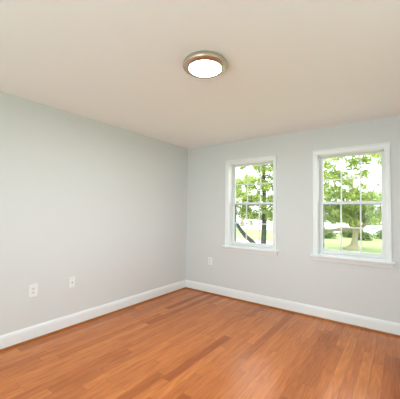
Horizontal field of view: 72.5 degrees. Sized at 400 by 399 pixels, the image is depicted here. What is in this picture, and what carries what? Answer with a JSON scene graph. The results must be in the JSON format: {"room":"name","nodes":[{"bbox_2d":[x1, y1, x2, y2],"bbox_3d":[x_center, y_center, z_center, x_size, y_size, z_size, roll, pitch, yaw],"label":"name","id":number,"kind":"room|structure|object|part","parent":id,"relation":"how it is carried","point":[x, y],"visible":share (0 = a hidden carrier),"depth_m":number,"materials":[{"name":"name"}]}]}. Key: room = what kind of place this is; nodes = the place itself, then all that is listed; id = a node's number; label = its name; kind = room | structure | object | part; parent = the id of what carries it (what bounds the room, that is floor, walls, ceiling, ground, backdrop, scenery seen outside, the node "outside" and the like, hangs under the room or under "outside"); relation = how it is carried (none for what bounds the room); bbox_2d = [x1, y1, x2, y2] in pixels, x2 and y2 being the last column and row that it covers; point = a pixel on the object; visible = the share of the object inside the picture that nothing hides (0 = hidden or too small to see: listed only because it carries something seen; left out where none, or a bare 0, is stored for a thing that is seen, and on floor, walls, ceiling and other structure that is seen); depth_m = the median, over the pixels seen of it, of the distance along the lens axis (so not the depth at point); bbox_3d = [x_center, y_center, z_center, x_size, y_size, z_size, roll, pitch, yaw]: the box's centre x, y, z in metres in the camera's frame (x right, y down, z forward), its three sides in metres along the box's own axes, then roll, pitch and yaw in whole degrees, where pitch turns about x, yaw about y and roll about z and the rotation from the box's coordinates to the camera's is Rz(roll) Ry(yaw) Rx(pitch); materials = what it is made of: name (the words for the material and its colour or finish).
{"room":"empty bedroom","nodes":[
{"label":"empty bedroom","id":0,"kind":"room"},
{"bbox_2d":[0,91,187,334],"bbox_3d":[-1.794,0.208,2.852,0.200,2.440,5.400,-1,-3,36],"label":"wall","id":1,"kind":"structure","parent":0,"point":[103,206],"depth_m":3.20,"materials":[{"name":"white paint"}]},
{"bbox_2d":[28,284,37,297],"bbox_3d":[-1.702,0.930,2.783,0.009,0.128,0.086,-1,-3,36],"label":"wall outlet","id":2,"kind":"object","parent":1,"relation":"attached to","point":[33,289],"visible":1,"depth_m":2.78,"materials":[{"name":"white plastic"}]},
{"bbox_2d":[69,277,74,287],"bbox_3d":[-1.456,0.945,3.108,0.018,0.117,0.072,-1,-3,36],"label":"cable plate","id":3,"kind":"object","parent":1,"relation":"attached to","point":[71,279],"visible":1,"depth_m":3.10,"materials":[{"name":"white plastic"}]},
{"bbox_2d":[0,280,185,348],"bbox_3d":[-1.725,1.355,2.737,0.014,0.141,5.000,-1,-3,36],"label":"baseboard","id":4,"kind":"structure","parent":1,"relation":"attached to","point":[12,338],"depth_m":3.17,"materials":[{"name":"white paint"}]},
{"bbox_2d":[0,287,185,351],"bbox_3d":[-1.714,1.415,2.726,0.014,0.019,5.000,-1,-3,36],"label":"trim","id":5,"kind":"structure","parent":1,"relation":"attached to","point":[86,321],"depth_m":3.15,"materials":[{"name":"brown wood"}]},
{"bbox_2d":[0,0,399,148],"bbox_3d":[-0.084,-1.192,1.667,4.400,0.300,5.400,-1,-3,36],"label":"ceiling","id":6,"kind":"structure","parent":0,"point":[293,65],"depth_m":2.04,"materials":[{"name":"white paint"}]},
{"bbox_2d":[183,50,226,78],"bbox_3d":[0.038,-0.995,2.034,0.332,0.057,0.332,-1,-3,36],"label":"ceiling light","id":7,"kind":"object","parent":6,"relation":"attached to","point":[204,64],"visible":1,"depth_m":1.97,"materials":[{"name":"white glass"}]},
{"bbox_2d":[0,289,399,398],"bbox_3d":[-0.123,1.545,1.545,4.400,0.300,5.400,-1,-3,36],"label":"floor","id":8,"kind":"structure","parent":0,"point":[185,343],"depth_m":2.48,"materials":[{"name":"brown wood"}]},
{"bbox_2d":[186,115,399,322],"bbox_3d":[1.438,0.292,3.697,4.000,2.440,0.200,-1,-3,36],"label":"wall","id":9,"kind":"structure","parent":0,"point":[290,275],"depth_m":3.69,"materials":[{"name":"white paint"}]},
{"bbox_2d":[208,257,211,264],"bbox_3d":[0.165,1.010,4.466,0.072,0.117,0.009,-1,-3,36],"label":"wall outlet","id":10,"kind":"object","parent":9,"relation":"attached to","point":[209,258],"visible":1,"depth_m":4.47,"materials":[{"name":"white plastic"}]},
{"bbox_2d":[222,155,278,255],"bbox_3d":[0.796,0.088,4.159,0.890,1.415,0.275,-1,-3,36],"label":"window","id":11,"kind":"structure","parent":9,"relation":"in","point":[231,244],"depth_m":4.21,"materials":[{"name":"white paint"}]},
{"bbox_3d":[0.746,0.727,4.075,0.890,0.028,0.137,-1,-3,36],"label":"sill","id":12,"kind":"part","parent":11,"relation":"part of","materials":[{"name":"white paint"}]},
{"bbox_3d":[0.805,0.376,4.164,0.718,0.666,0.027,-1,-3,36],"label":"sash","id":13,"kind":"part","parent":11,"relation":"part of","materials":[{"name":"white plastic"}]},
{"bbox_3d":[0.835,-0.238,4.220,0.718,0.630,0.029,-1,-3,36],"label":"sash","id":14,"kind":"part","parent":11,"relation":"part of","materials":[{"name":"white plastic"}]},
{"bbox_2d":[186,280,399,334],"bbox_3d":[1.358,1.435,3.559,4.000,0.141,0.014,-1,-3,36],"label":"baseboard","id":15,"kind":"structure","parent":9,"relation":"attached to","point":[358,320],"depth_m":3.55,"materials":[{"name":"white paint"}]},
{"bbox_2d":[186,287,399,337],"bbox_3d":[1.349,1.496,3.545,4.000,0.019,0.014,-1,-3,36],"label":"trim","id":16,"kind":"structure","parent":9,"relation":"attached to","point":[351,325],"depth_m":3.53,"materials":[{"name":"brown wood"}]},
{"bbox_2d":[310,142,394,268],"bbox_3d":[1.860,0.068,3.376,0.890,1.415,0.275,-1,-3,36],"label":"window","id":17,"kind":"structure","parent":9,"relation":"in","point":[384,260],"depth_m":3.33,"materials":[{"name":"white paint"}]},
{"bbox_3d":[1.898,-0.258,3.437,0.718,0.630,0.029,-1,-3,36],"label":"sash","id":18,"kind":"part","parent":17,"relation":"part of","materials":[{"name":"white plastic"}]},
{"bbox_3d":[1.810,0.708,3.292,0.890,0.028,0.137,-1,-3,36],"label":"sill","id":19,"kind":"part","parent":17,"relation":"part of","materials":[{"name":"white paint"}]},
{"bbox_3d":[1.869,0.356,3.381,0.718,0.666,0.027,-1,-3,36],"label":"sash","id":20,"kind":"part","parent":17,"relation":"part of","materials":[{"name":"white plastic"}]},
{"label":"outside","id":21,"kind":"structure","parent":0,"visible":0},
{"bbox_2d":[236,217,381,253],"bbox_3d":[17.532,3.486,28.840,120.000,0.400,120.000,-1,-3,36],"label":"lawn","id":22,"kind":"structure","parent":21,"point":[375,245],"depth_m":17.13,"materials":[{"name":"green plant"}]},
{"bbox_2d":[236,169,270,225],"bbox_3d":[5.292,-0.284,33.848,5.167,7.330,7.485,2,-3,-21],"label":"tree","id":23,"kind":"object","parent":22,"relation":"on","point":[249,176],"visible":0.2,"depth_m":33.82,"materials":[{"name":"green plant"}]},
{"bbox_3d":[5.309,-1.456,33.901,5.167,4.985,7.485,2,-3,-21],"label":"crown","id":24,"kind":"part","parent":23,"relation":"part of","materials":[{"name":"green plant"}]},
{"bbox_2d":[236,164,272,243],"bbox_3d":[2.746,0.102,14.288,3.748,4.789,3.081,0,-3,17],"label":"leaning tree","id":25,"kind":"object","parent":22,"relation":"on","point":[265,213],"visible":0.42,"depth_m":13.53,"materials":[{"name":"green plant"}]},
{"bbox_2d":[324,232,339,238],"bbox_3d":[9.013,2.503,19.282,1.547,0.824,1.129,-1,-3,36],"label":"shrub","id":26,"kind":"object","parent":22,"relation":"on","point":[328,235],"visible":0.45,"depth_m":19.06,"materials":[{"name":"green plant"}]},
{"bbox_2d":[339,231,351,237],"bbox_3d":[11.079,2.514,20.122,1.502,0.926,1.160,-1,-3,36],"label":"shrub","id":27,"kind":"object","parent":22,"relation":"on","point":[344,233],"visible":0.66,"depth_m":20.03,"materials":[{"name":"green plant"}]},
{"bbox_2d":[323,154,381,249],"bbox_3d":[7.543,-0.169,13.608,4.038,5.541,2.715,-1,-3,36],"label":"spreading tree","id":28,"kind":"object","parent":22,"relation":"on","point":[371,215],"visible":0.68,"depth_m":13.31,"materials":[{"name":"green plant"}]},
{"bbox_2d":[351,229,374,240],"bbox_3d":[10.837,2.391,18.174,1.392,0.974,1.068,-1,-3,36],"label":"shrub","id":29,"kind":"object","parent":22,"relation":"on","point":[365,235],"visible":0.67,"depth_m":17.98,"materials":[{"name":"green plant"}]},
{"bbox_2d":[372,229,381,238],"bbox_3d":[12.974,2.488,19.074,1.003,0.873,1.629,3,-3,-43],"label":"shrub","id":30,"kind":"object","parent":22,"relation":"on","point":[379,233],"visible":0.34,"depth_m":19.22,"materials":[{"name":"green plant"}]},
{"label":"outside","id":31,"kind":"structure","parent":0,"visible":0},
{"bbox_2d":[236,239,272,244],"bbox_3d":[-1.647,2.503,17.666,14.400,0.020,5.200,-1,-3,36],"label":"driveway","id":32,"kind":"structure","parent":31,"point":[237,240],"depth_m":16.27,"materials":[{"name":"concrete"}]},
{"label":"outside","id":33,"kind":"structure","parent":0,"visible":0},
{"bbox_2d":[237,218,381,234],"bbox_3d":[27.171,3.993,41.914,120.000,0.030,47.500,-1,-3,36],"label":"street","id":34,"kind":"structure","parent":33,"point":[254,226],"depth_m":36.33,"materials":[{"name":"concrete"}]}
]}

